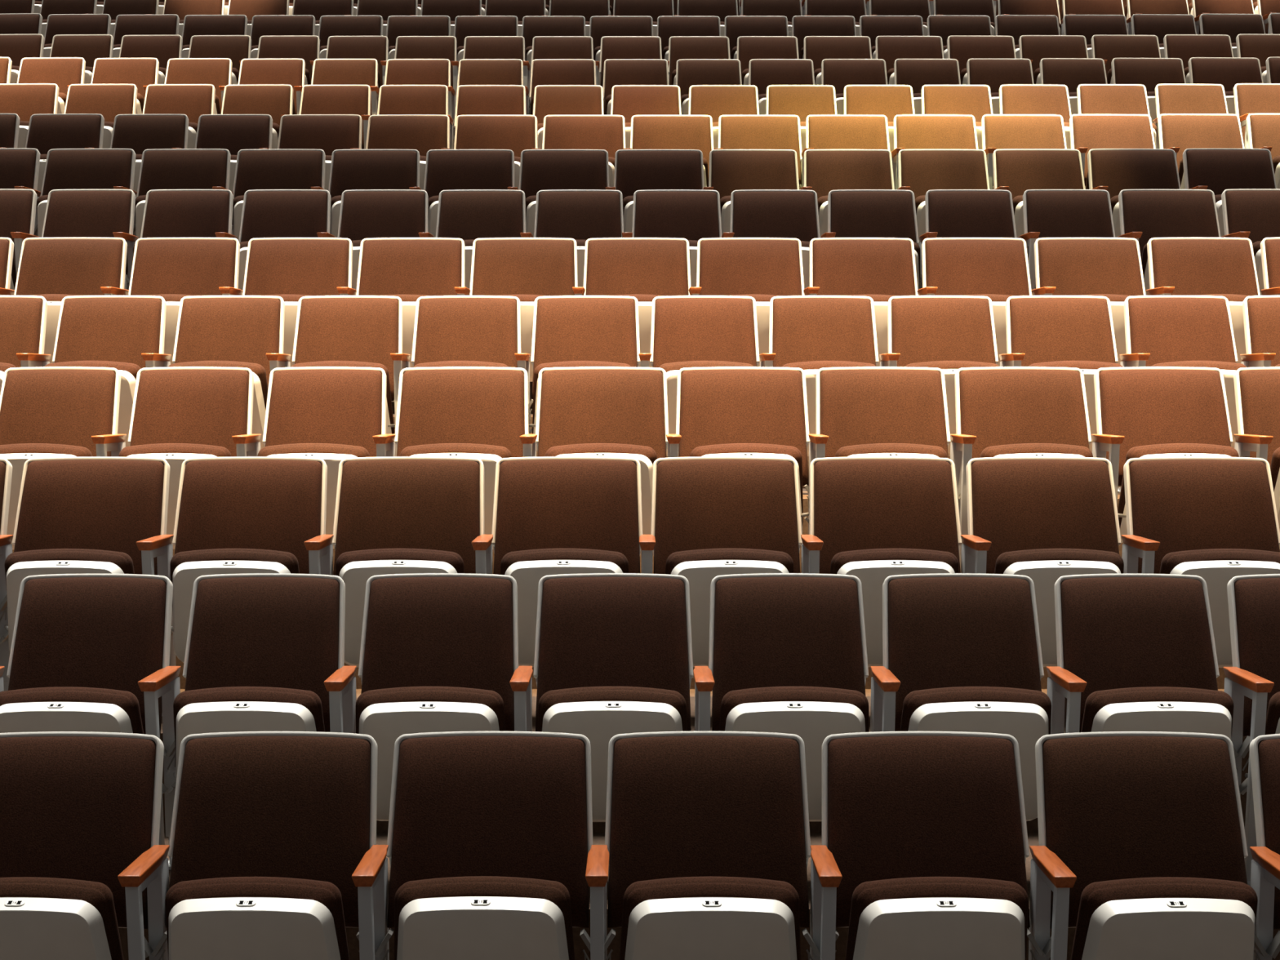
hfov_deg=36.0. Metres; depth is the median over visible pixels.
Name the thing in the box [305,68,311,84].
seat cushion
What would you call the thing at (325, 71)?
seat
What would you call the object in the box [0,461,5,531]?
backrest cushion
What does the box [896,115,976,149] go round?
backrest cushion
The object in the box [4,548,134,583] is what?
seat cushion
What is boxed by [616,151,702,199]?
backrest cushion
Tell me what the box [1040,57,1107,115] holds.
seat
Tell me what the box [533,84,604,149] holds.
seat
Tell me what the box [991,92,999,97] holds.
seat cushion
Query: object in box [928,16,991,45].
backrest cushion
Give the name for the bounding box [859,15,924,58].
seat
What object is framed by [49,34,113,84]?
seat
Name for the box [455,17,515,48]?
backrest cushion
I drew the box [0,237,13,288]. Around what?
seat
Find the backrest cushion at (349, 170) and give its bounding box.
[330,151,417,199]
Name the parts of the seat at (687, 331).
armrest, post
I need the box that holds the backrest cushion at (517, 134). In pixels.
[456,115,535,156]
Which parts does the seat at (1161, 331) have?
post, post, armrest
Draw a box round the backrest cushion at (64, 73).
[17,58,82,94]
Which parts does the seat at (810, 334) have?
armrest, post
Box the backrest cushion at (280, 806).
[168,736,370,927]
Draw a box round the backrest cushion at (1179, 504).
[1128,459,1279,573]
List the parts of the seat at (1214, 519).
post, armrest, post, number plate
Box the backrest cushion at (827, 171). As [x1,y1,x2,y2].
[806,151,892,199]
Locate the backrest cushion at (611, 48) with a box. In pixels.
[600,37,660,85]
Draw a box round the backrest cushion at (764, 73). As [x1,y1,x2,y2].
[751,60,813,94]
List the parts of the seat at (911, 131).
post, post, armrest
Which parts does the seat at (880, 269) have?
armrest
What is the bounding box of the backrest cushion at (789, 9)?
[742,0,800,22]
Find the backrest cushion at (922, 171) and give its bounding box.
[901,151,987,199]
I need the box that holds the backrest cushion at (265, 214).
[240,191,327,241]
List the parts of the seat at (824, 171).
armrest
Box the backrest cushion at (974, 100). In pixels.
[924,85,991,122]
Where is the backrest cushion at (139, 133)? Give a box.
[111,115,185,154]
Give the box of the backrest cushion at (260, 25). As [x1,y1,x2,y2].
[251,16,312,45]
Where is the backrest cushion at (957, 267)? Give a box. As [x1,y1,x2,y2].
[924,239,1029,296]
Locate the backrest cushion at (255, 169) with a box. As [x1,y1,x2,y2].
[231,150,322,225]
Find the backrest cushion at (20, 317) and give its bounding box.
[0,297,42,367]
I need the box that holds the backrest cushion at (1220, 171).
[1186,150,1275,195]
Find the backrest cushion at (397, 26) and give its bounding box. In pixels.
[387,16,448,47]
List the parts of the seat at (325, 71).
armrest, post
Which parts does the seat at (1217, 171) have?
armrest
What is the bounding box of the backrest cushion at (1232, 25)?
[1201,14,1264,43]
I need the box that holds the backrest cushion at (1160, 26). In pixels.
[1133,15,1195,44]
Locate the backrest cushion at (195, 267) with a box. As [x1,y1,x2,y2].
[130,239,235,295]
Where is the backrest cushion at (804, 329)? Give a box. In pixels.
[772,297,875,367]
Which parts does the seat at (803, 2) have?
post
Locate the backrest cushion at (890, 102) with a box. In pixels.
[846,86,912,121]
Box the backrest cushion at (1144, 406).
[1098,368,1231,485]
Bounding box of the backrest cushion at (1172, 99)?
[1158,84,1226,114]
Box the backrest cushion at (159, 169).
[137,150,226,196]
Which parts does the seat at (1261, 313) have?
post, post, armrest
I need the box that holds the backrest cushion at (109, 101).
[65,84,134,122]
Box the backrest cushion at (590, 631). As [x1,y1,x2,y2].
[535,577,690,731]
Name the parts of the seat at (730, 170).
armrest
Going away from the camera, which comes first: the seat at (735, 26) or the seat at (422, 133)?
the seat at (422, 133)
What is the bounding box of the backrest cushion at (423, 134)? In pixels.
[367,115,447,155]
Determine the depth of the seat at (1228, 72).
14.20 m
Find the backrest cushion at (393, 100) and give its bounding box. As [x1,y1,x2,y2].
[378,86,445,115]
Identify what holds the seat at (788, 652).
on the floor
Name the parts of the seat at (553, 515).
post, armrest, post, number plate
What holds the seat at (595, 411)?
on the floor
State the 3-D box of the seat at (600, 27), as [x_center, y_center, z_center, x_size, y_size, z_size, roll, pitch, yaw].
[-0.171,-3.371,16.013,0.604,0.880,0.519,0,3,0]
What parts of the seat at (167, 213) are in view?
armrest, post, post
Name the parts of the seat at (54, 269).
armrest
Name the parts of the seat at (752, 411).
post, post, armrest, number plate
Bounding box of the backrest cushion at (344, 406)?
[265,368,382,457]
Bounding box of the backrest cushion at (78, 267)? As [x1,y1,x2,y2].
[15,239,123,295]
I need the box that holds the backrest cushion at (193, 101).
[143,85,212,124]
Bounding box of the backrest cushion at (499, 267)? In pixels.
[471,240,574,296]
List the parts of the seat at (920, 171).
armrest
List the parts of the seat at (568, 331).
post, armrest, post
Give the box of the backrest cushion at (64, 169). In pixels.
[42,150,132,195]
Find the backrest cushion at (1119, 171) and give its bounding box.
[1090,150,1178,199]
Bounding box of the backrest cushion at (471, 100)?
[457,86,524,115]
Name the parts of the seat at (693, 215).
armrest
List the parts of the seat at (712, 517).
post, post, armrest, number plate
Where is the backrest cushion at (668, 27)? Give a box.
[658,17,719,59]
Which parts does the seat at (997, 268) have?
armrest, post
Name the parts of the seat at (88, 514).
post, post, armrest, number plate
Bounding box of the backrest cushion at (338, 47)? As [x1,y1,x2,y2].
[327,36,386,85]
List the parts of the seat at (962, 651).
post, armrest, post, number plate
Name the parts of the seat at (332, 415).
post, armrest, post, number plate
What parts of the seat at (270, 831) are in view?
post, armrest, post, number plate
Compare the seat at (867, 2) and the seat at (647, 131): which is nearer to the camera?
the seat at (647, 131)
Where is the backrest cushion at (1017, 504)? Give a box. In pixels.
[971,459,1119,573]
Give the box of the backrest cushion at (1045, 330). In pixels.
[1009,297,1115,366]
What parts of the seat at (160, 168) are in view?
armrest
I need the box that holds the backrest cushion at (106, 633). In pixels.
[8,577,166,734]
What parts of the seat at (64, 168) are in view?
armrest, post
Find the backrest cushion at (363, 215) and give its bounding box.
[339,191,425,240]
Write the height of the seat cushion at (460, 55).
0.372 m
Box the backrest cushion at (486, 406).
[396,368,524,457]
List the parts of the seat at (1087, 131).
armrest, post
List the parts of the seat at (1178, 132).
armrest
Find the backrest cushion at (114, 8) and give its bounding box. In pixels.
[102,0,156,19]
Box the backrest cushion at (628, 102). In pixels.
[612,86,679,123]
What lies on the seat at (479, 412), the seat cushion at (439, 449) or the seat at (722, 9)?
the seat cushion at (439, 449)
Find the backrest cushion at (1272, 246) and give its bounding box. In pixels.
[1264,239,1279,288]
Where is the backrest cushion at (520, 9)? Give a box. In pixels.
[486,0,543,21]
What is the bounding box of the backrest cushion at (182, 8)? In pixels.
[164,0,222,20]
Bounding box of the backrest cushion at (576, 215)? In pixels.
[536,191,621,239]
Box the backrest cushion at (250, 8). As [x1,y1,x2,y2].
[228,0,287,20]
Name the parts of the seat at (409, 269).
armrest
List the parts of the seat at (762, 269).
armrest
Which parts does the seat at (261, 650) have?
post, armrest, post, number plate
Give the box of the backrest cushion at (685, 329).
[653,297,756,368]
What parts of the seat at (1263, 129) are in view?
armrest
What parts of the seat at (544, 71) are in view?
armrest, post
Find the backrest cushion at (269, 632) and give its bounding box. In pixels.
[184,577,339,732]
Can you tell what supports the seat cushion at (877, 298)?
on the seat at (880, 269)
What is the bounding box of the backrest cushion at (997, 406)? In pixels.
[959,368,1089,458]
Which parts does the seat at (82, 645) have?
post, armrest, number plate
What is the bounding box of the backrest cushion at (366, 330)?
[294,297,399,400]
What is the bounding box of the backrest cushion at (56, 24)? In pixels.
[44,14,108,44]
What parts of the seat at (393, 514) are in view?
post, armrest, post, number plate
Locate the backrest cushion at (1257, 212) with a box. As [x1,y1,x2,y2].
[1225,190,1279,244]
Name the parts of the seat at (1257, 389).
post, armrest, post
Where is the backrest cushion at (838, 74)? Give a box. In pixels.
[823,60,885,93]
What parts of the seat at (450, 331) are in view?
post, armrest, post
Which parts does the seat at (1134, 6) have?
post, armrest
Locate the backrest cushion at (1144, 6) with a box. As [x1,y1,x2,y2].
[1129,0,1188,17]
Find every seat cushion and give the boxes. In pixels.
[0,362,16,372]
[0,443,92,457]
[0,686,143,733]
[0,876,124,959]
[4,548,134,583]
[11,65,19,71]
[11,253,16,288]
[19,120,29,125]
[30,293,76,301]
[34,0,41,4]
[36,195,48,217]
[40,154,47,159]
[44,43,52,47]
[44,360,141,380]
[58,92,66,105]
[84,66,93,72]
[97,1,103,4]
[104,121,114,128]
[113,44,120,48]
[118,443,231,457]
[134,195,146,222]
[135,154,142,159]
[137,93,144,114]
[147,293,194,302]
[158,66,166,76]
[164,876,349,959]
[167,360,267,410]
[169,548,299,613]
[173,686,324,764]
[182,44,190,49]
[188,122,197,132]
[214,94,221,114]
[230,155,237,159]
[231,67,239,84]
[232,195,244,232]
[239,240,248,248]
[251,44,258,49]
[257,443,369,457]
[266,294,313,302]
[272,122,279,137]
[290,360,395,434]
[292,97,295,114]
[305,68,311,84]
[320,45,327,51]
[325,155,331,160]
[329,195,342,234]
[335,548,464,576]
[351,240,361,246]
[355,686,506,733]
[377,71,381,88]
[384,294,433,302]
[388,45,395,53]
[394,875,574,959]
[400,443,511,457]
[413,360,508,367]
[419,155,426,160]
[427,195,439,230]
[456,45,463,61]
[463,240,474,246]
[500,548,628,574]
[501,294,549,302]
[514,156,520,162]
[524,45,532,61]
[525,195,536,217]
[530,95,533,115]
[532,360,631,434]
[537,123,543,131]
[537,686,687,732]
[544,443,657,465]
[545,4,549,15]
[575,240,586,246]
[593,45,600,60]
[601,71,603,87]
[604,94,611,115]
[608,156,614,166]
[609,5,613,15]
[616,293,666,302]
[619,876,800,959]
[622,195,633,217]
[625,122,631,127]
[657,360,753,372]
[662,45,668,59]
[665,548,793,574]
[671,69,675,84]
[680,93,688,110]
[688,240,697,246]
[689,443,803,524]
[702,157,708,186]
[712,121,718,126]
[719,686,868,732]
[720,195,730,214]
[731,46,737,59]
[732,293,783,302]
[741,68,748,84]
[758,93,766,100]
[782,360,875,369]
[800,46,804,58]
[800,121,805,126]
[800,240,809,247]
[813,68,821,84]
[817,195,827,212]
[830,548,958,573]
[835,93,844,98]
[835,443,947,457]
[844,876,1028,959]
[849,294,898,302]
[871,45,875,56]
[886,68,893,84]
[887,121,893,126]
[900,686,1051,734]
[904,360,999,368]
[912,93,921,97]
[913,242,920,288]
[915,195,925,215]
[960,67,967,84]
[964,293,1017,302]
[975,121,981,126]
[980,443,1093,457]
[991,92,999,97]
[994,548,1124,573]
[1012,195,1022,214]
[1028,360,1123,369]
[1033,67,1039,84]
[1060,6,1062,24]
[1063,122,1069,126]
[1068,92,1076,96]
[1070,876,1257,959]
[1080,293,1134,302]
[1080,686,1233,739]
[1085,172,1088,189]
[1106,68,1111,84]
[1110,195,1118,213]
[1117,443,1239,528]
[1124,4,1127,19]
[1141,243,1147,276]
[1146,91,1155,96]
[1151,123,1157,145]
[1151,360,1246,370]
[1159,548,1279,573]
[1178,158,1183,186]
[1183,66,1189,77]
[1188,2,1192,14]
[1196,293,1251,302]
[1214,194,1221,203]
[1224,91,1233,96]
[1252,240,1262,257]
[1253,1,1257,10]
[1260,66,1266,72]
[1265,691,1279,734]
[1270,447,1279,492]
[1271,155,1279,173]
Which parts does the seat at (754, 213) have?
armrest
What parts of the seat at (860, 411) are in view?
post, armrest, post, number plate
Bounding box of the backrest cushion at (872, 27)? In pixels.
[861,16,922,47]
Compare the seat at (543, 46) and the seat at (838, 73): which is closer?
the seat at (838, 73)
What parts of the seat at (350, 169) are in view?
armrest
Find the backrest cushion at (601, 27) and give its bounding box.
[591,17,651,53]
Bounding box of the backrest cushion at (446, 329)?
[413,297,517,367]
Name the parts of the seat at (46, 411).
number plate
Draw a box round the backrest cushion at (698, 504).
[653,459,800,573]
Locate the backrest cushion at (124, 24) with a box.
[113,15,177,44]
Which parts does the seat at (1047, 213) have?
armrest, post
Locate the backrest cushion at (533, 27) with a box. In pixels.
[523,17,583,49]
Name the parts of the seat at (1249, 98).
post, armrest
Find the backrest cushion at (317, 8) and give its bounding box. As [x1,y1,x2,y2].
[293,0,351,20]
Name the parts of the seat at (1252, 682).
post, armrest, post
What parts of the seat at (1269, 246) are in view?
armrest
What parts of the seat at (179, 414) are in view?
post, armrest, post, number plate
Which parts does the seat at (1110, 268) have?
armrest, post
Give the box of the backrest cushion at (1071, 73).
[1042,59,1106,92]
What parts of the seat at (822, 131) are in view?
post, armrest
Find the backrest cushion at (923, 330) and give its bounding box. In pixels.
[891,297,995,367]
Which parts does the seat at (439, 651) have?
post, armrest, post, number plate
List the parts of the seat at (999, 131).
post, armrest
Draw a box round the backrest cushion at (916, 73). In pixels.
[896,59,959,93]
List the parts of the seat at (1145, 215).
armrest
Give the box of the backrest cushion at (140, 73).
[92,58,155,101]
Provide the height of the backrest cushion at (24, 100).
0.464 m
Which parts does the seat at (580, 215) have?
armrest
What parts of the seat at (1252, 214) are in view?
armrest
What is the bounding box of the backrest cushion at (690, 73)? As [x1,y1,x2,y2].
[677,60,739,96]
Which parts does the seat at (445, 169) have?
armrest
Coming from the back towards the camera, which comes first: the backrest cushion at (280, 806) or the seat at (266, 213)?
the seat at (266, 213)
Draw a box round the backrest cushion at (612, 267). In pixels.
[585,240,688,296]
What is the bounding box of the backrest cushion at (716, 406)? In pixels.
[678,368,808,485]
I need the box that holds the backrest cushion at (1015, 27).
[997,16,1058,44]
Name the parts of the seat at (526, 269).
armrest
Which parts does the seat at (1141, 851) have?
post, armrest, post, number plate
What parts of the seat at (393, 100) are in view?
armrest, post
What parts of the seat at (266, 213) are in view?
armrest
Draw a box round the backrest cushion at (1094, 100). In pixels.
[1080,85,1148,115]
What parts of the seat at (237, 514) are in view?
post, armrest, post, number plate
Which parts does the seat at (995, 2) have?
post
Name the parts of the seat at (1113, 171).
armrest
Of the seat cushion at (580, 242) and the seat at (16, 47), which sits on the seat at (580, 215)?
the seat cushion at (580, 242)
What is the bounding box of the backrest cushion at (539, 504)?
[493,459,639,574]
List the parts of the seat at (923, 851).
post, armrest, post, number plate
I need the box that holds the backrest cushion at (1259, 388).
[1239,368,1279,466]
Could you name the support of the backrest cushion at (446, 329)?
on the seat at (450, 331)
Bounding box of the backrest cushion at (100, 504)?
[13,459,164,575]
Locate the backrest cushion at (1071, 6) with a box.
[1064,0,1123,14]
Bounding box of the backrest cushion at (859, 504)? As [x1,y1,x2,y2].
[813,459,960,573]
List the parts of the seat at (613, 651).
post, armrest, post, number plate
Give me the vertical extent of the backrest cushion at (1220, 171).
0.463 m
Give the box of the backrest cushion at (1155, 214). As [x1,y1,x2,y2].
[1122,191,1218,258]
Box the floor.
[12,99,1279,959]
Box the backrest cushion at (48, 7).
[40,0,94,19]
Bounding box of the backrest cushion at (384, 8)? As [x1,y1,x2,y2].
[357,0,415,20]
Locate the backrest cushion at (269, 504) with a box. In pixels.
[174,459,322,573]
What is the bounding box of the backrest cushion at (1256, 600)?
[1234,577,1279,736]
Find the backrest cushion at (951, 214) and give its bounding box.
[928,191,1014,238]
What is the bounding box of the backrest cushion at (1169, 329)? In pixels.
[1128,297,1235,366]
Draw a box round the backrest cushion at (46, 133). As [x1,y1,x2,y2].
[26,115,101,154]
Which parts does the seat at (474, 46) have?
armrest, post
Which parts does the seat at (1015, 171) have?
armrest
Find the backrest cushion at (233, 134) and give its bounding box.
[196,115,269,155]
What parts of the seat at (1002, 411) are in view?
post, armrest, post, number plate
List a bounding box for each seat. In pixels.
[0,0,35,13]
[0,13,42,34]
[0,34,44,83]
[0,57,12,84]
[0,83,58,148]
[0,113,19,147]
[0,147,39,190]
[0,188,36,295]
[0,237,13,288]
[0,237,127,363]
[0,295,48,394]
[0,366,120,549]
[0,456,169,690]
[0,457,12,534]
[0,573,173,794]
[0,731,164,959]
[10,189,135,289]
[14,148,135,237]
[16,295,166,446]
[17,57,85,113]
[25,113,104,195]
[33,0,42,13]
[40,0,97,37]
[43,13,111,57]
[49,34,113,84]
[64,84,137,148]
[67,57,159,114]
[84,114,188,197]
[91,366,253,549]
[96,0,104,13]
[100,237,239,364]
[102,0,159,37]
[112,14,179,57]
[112,189,233,289]
[113,148,231,288]
[117,731,377,959]
[119,35,182,84]
[136,456,327,716]
[137,573,345,870]
[141,295,284,448]
[142,57,232,114]
[142,84,215,148]
[147,0,225,36]
[158,0,164,14]
[172,114,272,191]
[182,14,247,57]
[187,35,251,84]
[200,84,293,149]
[212,148,325,239]
[214,189,330,289]
[218,58,305,114]
[218,237,352,366]
[224,0,229,14]
[227,0,288,35]
[231,366,386,548]
[239,35,319,85]
[249,15,315,58]
[258,114,362,191]
[266,295,402,434]
[278,0,353,35]
[280,84,370,149]
[288,0,293,15]
[293,58,377,115]
[303,456,484,667]
[310,35,388,88]
[311,149,419,237]
[316,189,428,289]
[318,15,382,58]
[324,573,518,821]
[336,237,465,367]
[350,114,449,190]
[351,731,592,959]
[353,0,357,15]
[356,0,417,35]
[360,84,448,149]
[369,58,450,115]
[372,366,528,549]
[380,35,456,87]
[386,15,450,59]
[390,295,520,456]
[408,149,514,237]
[417,0,422,15]
[418,189,525,288]
[420,0,481,35]
[440,115,537,188]
[447,58,523,142]
[447,84,525,149]
[450,35,524,103]
[453,15,518,62]
[454,237,577,382]
[471,456,642,666]
[481,0,485,15]
[484,0,546,35]
[507,149,608,237]
[509,573,693,822]
[514,295,639,451]
[520,189,623,287]
[520,366,668,534]
[521,16,585,84]
[522,35,593,115]
[524,58,595,115]
[532,115,625,186]
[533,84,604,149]
[542,0,609,36]
[545,0,550,15]
[572,237,691,367]
[585,730,820,959]
[589,16,653,85]
[595,35,662,108]
[602,58,669,115]
[605,149,704,232]
[607,0,674,36]
[609,0,613,15]
[610,84,681,148]
[622,115,713,186]
[622,189,721,287]
[638,295,759,455]
[639,456,802,666]
[657,16,720,83]
[666,366,809,534]
[667,35,730,85]
[672,0,737,36]
[673,0,677,15]
[675,58,742,115]
[688,84,759,148]
[688,237,804,366]
[693,573,868,821]
[702,149,799,235]
[713,115,802,188]
[721,189,820,288]
[724,15,788,59]
[737,0,740,15]
[737,35,799,84]
[739,0,801,15]
[741,0,802,35]
[748,58,814,115]
[759,295,879,456]
[766,84,837,172]
[791,15,856,58]
[800,115,889,186]
[800,149,894,236]
[800,456,961,666]
[801,0,805,15]
[803,237,918,366]
[804,0,866,35]
[804,35,871,84]
[808,366,958,534]
[809,731,1044,959]
[820,189,922,289]
[821,58,887,115]
[844,84,915,152]
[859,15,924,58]
[865,0,869,15]
[869,0,930,35]
[870,573,1051,821]
[875,35,944,84]
[879,295,999,456]
[891,114,977,189]
[893,58,960,114]
[897,149,989,245]
[917,237,1031,366]
[919,189,1017,288]
[921,84,992,149]
[927,15,991,58]
[928,0,933,15]
[933,0,995,35]
[946,35,1016,84]
[949,366,1093,569]
[960,456,1124,666]
[966,58,1034,114]
[981,114,1066,189]
[992,148,1084,238]
[993,0,998,17]
[995,14,1060,58]
[997,0,1062,35]
[999,84,1071,149]
[999,295,1123,452]
[1017,189,1115,295]
[1018,35,1088,84]
[1028,731,1267,959]
[1031,237,1146,364]
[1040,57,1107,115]
[1046,573,1239,769]
[1057,0,1062,24]
[1061,0,1127,35]
[1062,14,1128,57]
[1069,114,1155,189]
[1076,84,1157,189]
[1087,148,1180,237]
[1091,35,1160,84]
[1091,366,1239,543]
[1111,57,1186,123]
[1116,189,1221,295]
[1117,295,1246,493]
[1121,456,1279,667]
[1122,0,1128,19]
[1126,0,1189,35]
[1130,13,1196,57]
[1146,237,1260,363]
[1152,84,1228,148]
[1157,113,1244,189]
[1163,34,1233,84]
[1182,148,1276,236]
[1186,0,1193,15]
[1188,57,1263,114]
[1191,0,1254,34]
[1199,13,1265,57]
[1221,188,1279,295]
[1222,573,1279,885]
[1233,83,1279,148]
[1233,366,1279,549]
[1235,34,1279,83]
[1240,295,1279,367]
[1246,113,1279,188]
[1249,733,1279,959]
[1252,0,1258,13]
[1257,0,1279,34]
[1260,237,1279,295]
[1265,57,1279,83]
[1267,13,1279,34]
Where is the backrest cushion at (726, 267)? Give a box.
[698,240,801,296]
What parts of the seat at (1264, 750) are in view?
post, armrest, post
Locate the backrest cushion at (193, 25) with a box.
[182,15,244,45]
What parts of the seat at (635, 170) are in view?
armrest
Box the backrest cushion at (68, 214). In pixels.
[43,191,131,275]
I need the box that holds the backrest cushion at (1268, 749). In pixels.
[1257,738,1279,929]
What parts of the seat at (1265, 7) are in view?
post, armrest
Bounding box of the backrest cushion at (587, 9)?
[550,0,608,22]
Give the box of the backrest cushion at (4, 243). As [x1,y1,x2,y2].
[0,239,9,288]
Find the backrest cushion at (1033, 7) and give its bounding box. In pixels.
[1000,0,1059,22]
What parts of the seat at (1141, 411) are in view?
post, post, armrest, number plate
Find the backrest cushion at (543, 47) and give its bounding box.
[533,37,591,59]
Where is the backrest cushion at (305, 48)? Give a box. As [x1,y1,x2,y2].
[258,36,317,82]
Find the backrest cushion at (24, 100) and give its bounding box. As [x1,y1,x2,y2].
[0,84,55,121]
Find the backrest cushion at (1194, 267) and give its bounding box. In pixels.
[1151,239,1257,295]
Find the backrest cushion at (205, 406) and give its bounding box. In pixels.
[129,368,248,457]
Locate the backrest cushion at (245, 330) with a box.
[174,297,280,389]
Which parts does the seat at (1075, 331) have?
post, post, armrest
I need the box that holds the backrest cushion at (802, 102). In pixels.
[768,86,835,121]
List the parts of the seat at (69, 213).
post, armrest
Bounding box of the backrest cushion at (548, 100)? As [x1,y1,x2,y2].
[534,86,601,124]
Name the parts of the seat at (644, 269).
armrest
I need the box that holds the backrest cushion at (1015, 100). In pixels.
[1001,85,1070,122]
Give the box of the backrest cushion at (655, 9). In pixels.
[614,0,672,22]
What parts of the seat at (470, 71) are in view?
post, armrest, post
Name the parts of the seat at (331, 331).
post, armrest, post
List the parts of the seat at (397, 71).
armrest, post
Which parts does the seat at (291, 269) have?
armrest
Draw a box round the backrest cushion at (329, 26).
[319,16,381,46]
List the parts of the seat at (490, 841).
post, armrest, post, number plate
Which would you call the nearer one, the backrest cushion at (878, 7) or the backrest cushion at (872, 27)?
the backrest cushion at (872, 27)
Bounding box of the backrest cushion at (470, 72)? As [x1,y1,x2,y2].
[458,60,521,85]
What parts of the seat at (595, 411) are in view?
post, armrest, post, number plate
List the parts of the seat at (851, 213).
armrest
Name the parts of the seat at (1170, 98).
armrest, post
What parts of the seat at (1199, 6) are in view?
post, armrest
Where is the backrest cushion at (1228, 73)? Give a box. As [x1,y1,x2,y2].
[1191,58,1262,91]
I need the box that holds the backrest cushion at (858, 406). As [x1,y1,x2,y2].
[819,368,948,458]
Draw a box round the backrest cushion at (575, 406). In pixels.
[537,368,666,458]
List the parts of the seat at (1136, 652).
post, armrest, post, number plate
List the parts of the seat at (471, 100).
armrest, post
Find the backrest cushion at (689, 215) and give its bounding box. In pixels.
[634,191,719,240]
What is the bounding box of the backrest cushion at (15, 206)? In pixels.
[0,190,32,262]
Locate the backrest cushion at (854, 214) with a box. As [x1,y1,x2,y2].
[831,191,916,243]
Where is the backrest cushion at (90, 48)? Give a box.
[50,35,111,67]
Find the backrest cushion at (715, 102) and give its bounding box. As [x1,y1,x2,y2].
[690,86,757,122]
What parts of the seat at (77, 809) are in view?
number plate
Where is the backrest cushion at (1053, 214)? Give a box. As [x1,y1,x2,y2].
[1026,191,1113,261]
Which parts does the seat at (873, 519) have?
post, armrest, post, number plate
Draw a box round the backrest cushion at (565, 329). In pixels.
[532,297,637,399]
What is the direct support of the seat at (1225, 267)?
on the floor
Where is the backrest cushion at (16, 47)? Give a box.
[0,35,41,66]
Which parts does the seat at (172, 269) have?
post, armrest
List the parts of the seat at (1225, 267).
armrest, post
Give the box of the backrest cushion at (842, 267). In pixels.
[813,239,915,296]
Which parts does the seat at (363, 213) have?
armrest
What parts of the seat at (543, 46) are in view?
post, armrest, post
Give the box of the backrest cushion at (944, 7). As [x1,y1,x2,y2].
[935,0,995,23]
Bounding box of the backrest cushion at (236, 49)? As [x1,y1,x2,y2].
[189,36,248,71]
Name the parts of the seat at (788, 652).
post, armrest, post, number plate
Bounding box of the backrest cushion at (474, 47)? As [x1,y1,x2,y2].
[464,37,523,61]
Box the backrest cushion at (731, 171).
[711,151,796,199]
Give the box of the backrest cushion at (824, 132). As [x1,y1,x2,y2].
[808,115,888,150]
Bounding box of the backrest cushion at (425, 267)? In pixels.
[358,239,462,295]
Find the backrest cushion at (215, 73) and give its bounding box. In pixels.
[165,59,229,113]
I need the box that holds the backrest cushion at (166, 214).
[142,191,229,238]
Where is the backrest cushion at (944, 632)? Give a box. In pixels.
[888,577,1041,731]
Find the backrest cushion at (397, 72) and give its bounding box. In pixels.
[386,60,448,86]
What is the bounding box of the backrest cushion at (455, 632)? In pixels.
[360,577,514,731]
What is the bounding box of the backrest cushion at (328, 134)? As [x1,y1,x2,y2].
[279,115,359,155]
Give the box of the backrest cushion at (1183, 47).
[1166,35,1232,69]
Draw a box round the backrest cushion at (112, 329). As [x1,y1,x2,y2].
[53,297,161,368]
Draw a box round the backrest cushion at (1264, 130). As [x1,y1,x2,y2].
[1249,115,1279,159]
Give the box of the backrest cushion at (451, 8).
[422,0,479,21]
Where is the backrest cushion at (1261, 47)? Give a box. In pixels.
[1239,35,1279,66]
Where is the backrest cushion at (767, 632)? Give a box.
[711,577,866,731]
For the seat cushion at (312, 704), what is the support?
on the seat at (261, 650)
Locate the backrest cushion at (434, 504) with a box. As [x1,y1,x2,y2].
[333,459,479,575]
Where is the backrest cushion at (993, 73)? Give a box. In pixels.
[968,59,1032,93]
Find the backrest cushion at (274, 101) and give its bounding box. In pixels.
[222,85,290,126]
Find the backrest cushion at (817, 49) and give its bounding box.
[805,37,870,71]
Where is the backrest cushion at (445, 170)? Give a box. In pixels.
[426,151,511,198]
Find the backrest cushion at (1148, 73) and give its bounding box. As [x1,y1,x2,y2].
[1114,58,1184,92]
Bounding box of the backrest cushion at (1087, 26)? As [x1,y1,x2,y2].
[1065,15,1127,44]
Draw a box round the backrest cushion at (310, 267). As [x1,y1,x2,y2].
[244,239,349,295]
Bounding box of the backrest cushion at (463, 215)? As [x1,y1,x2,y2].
[438,191,523,239]
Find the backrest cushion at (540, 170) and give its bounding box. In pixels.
[520,151,606,198]
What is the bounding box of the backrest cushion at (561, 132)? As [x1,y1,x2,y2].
[544,115,623,158]
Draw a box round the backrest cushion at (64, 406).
[0,368,115,457]
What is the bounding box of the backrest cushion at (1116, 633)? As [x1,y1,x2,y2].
[1060,577,1217,733]
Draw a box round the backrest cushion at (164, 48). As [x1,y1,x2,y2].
[120,35,179,68]
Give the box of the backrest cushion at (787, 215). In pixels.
[733,191,817,241]
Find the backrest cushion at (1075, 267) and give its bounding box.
[1038,239,1143,295]
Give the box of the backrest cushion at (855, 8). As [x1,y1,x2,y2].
[807,0,865,22]
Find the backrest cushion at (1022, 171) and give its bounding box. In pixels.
[995,150,1083,199]
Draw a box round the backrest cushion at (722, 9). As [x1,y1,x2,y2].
[679,0,736,22]
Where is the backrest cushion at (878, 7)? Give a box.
[871,0,928,22]

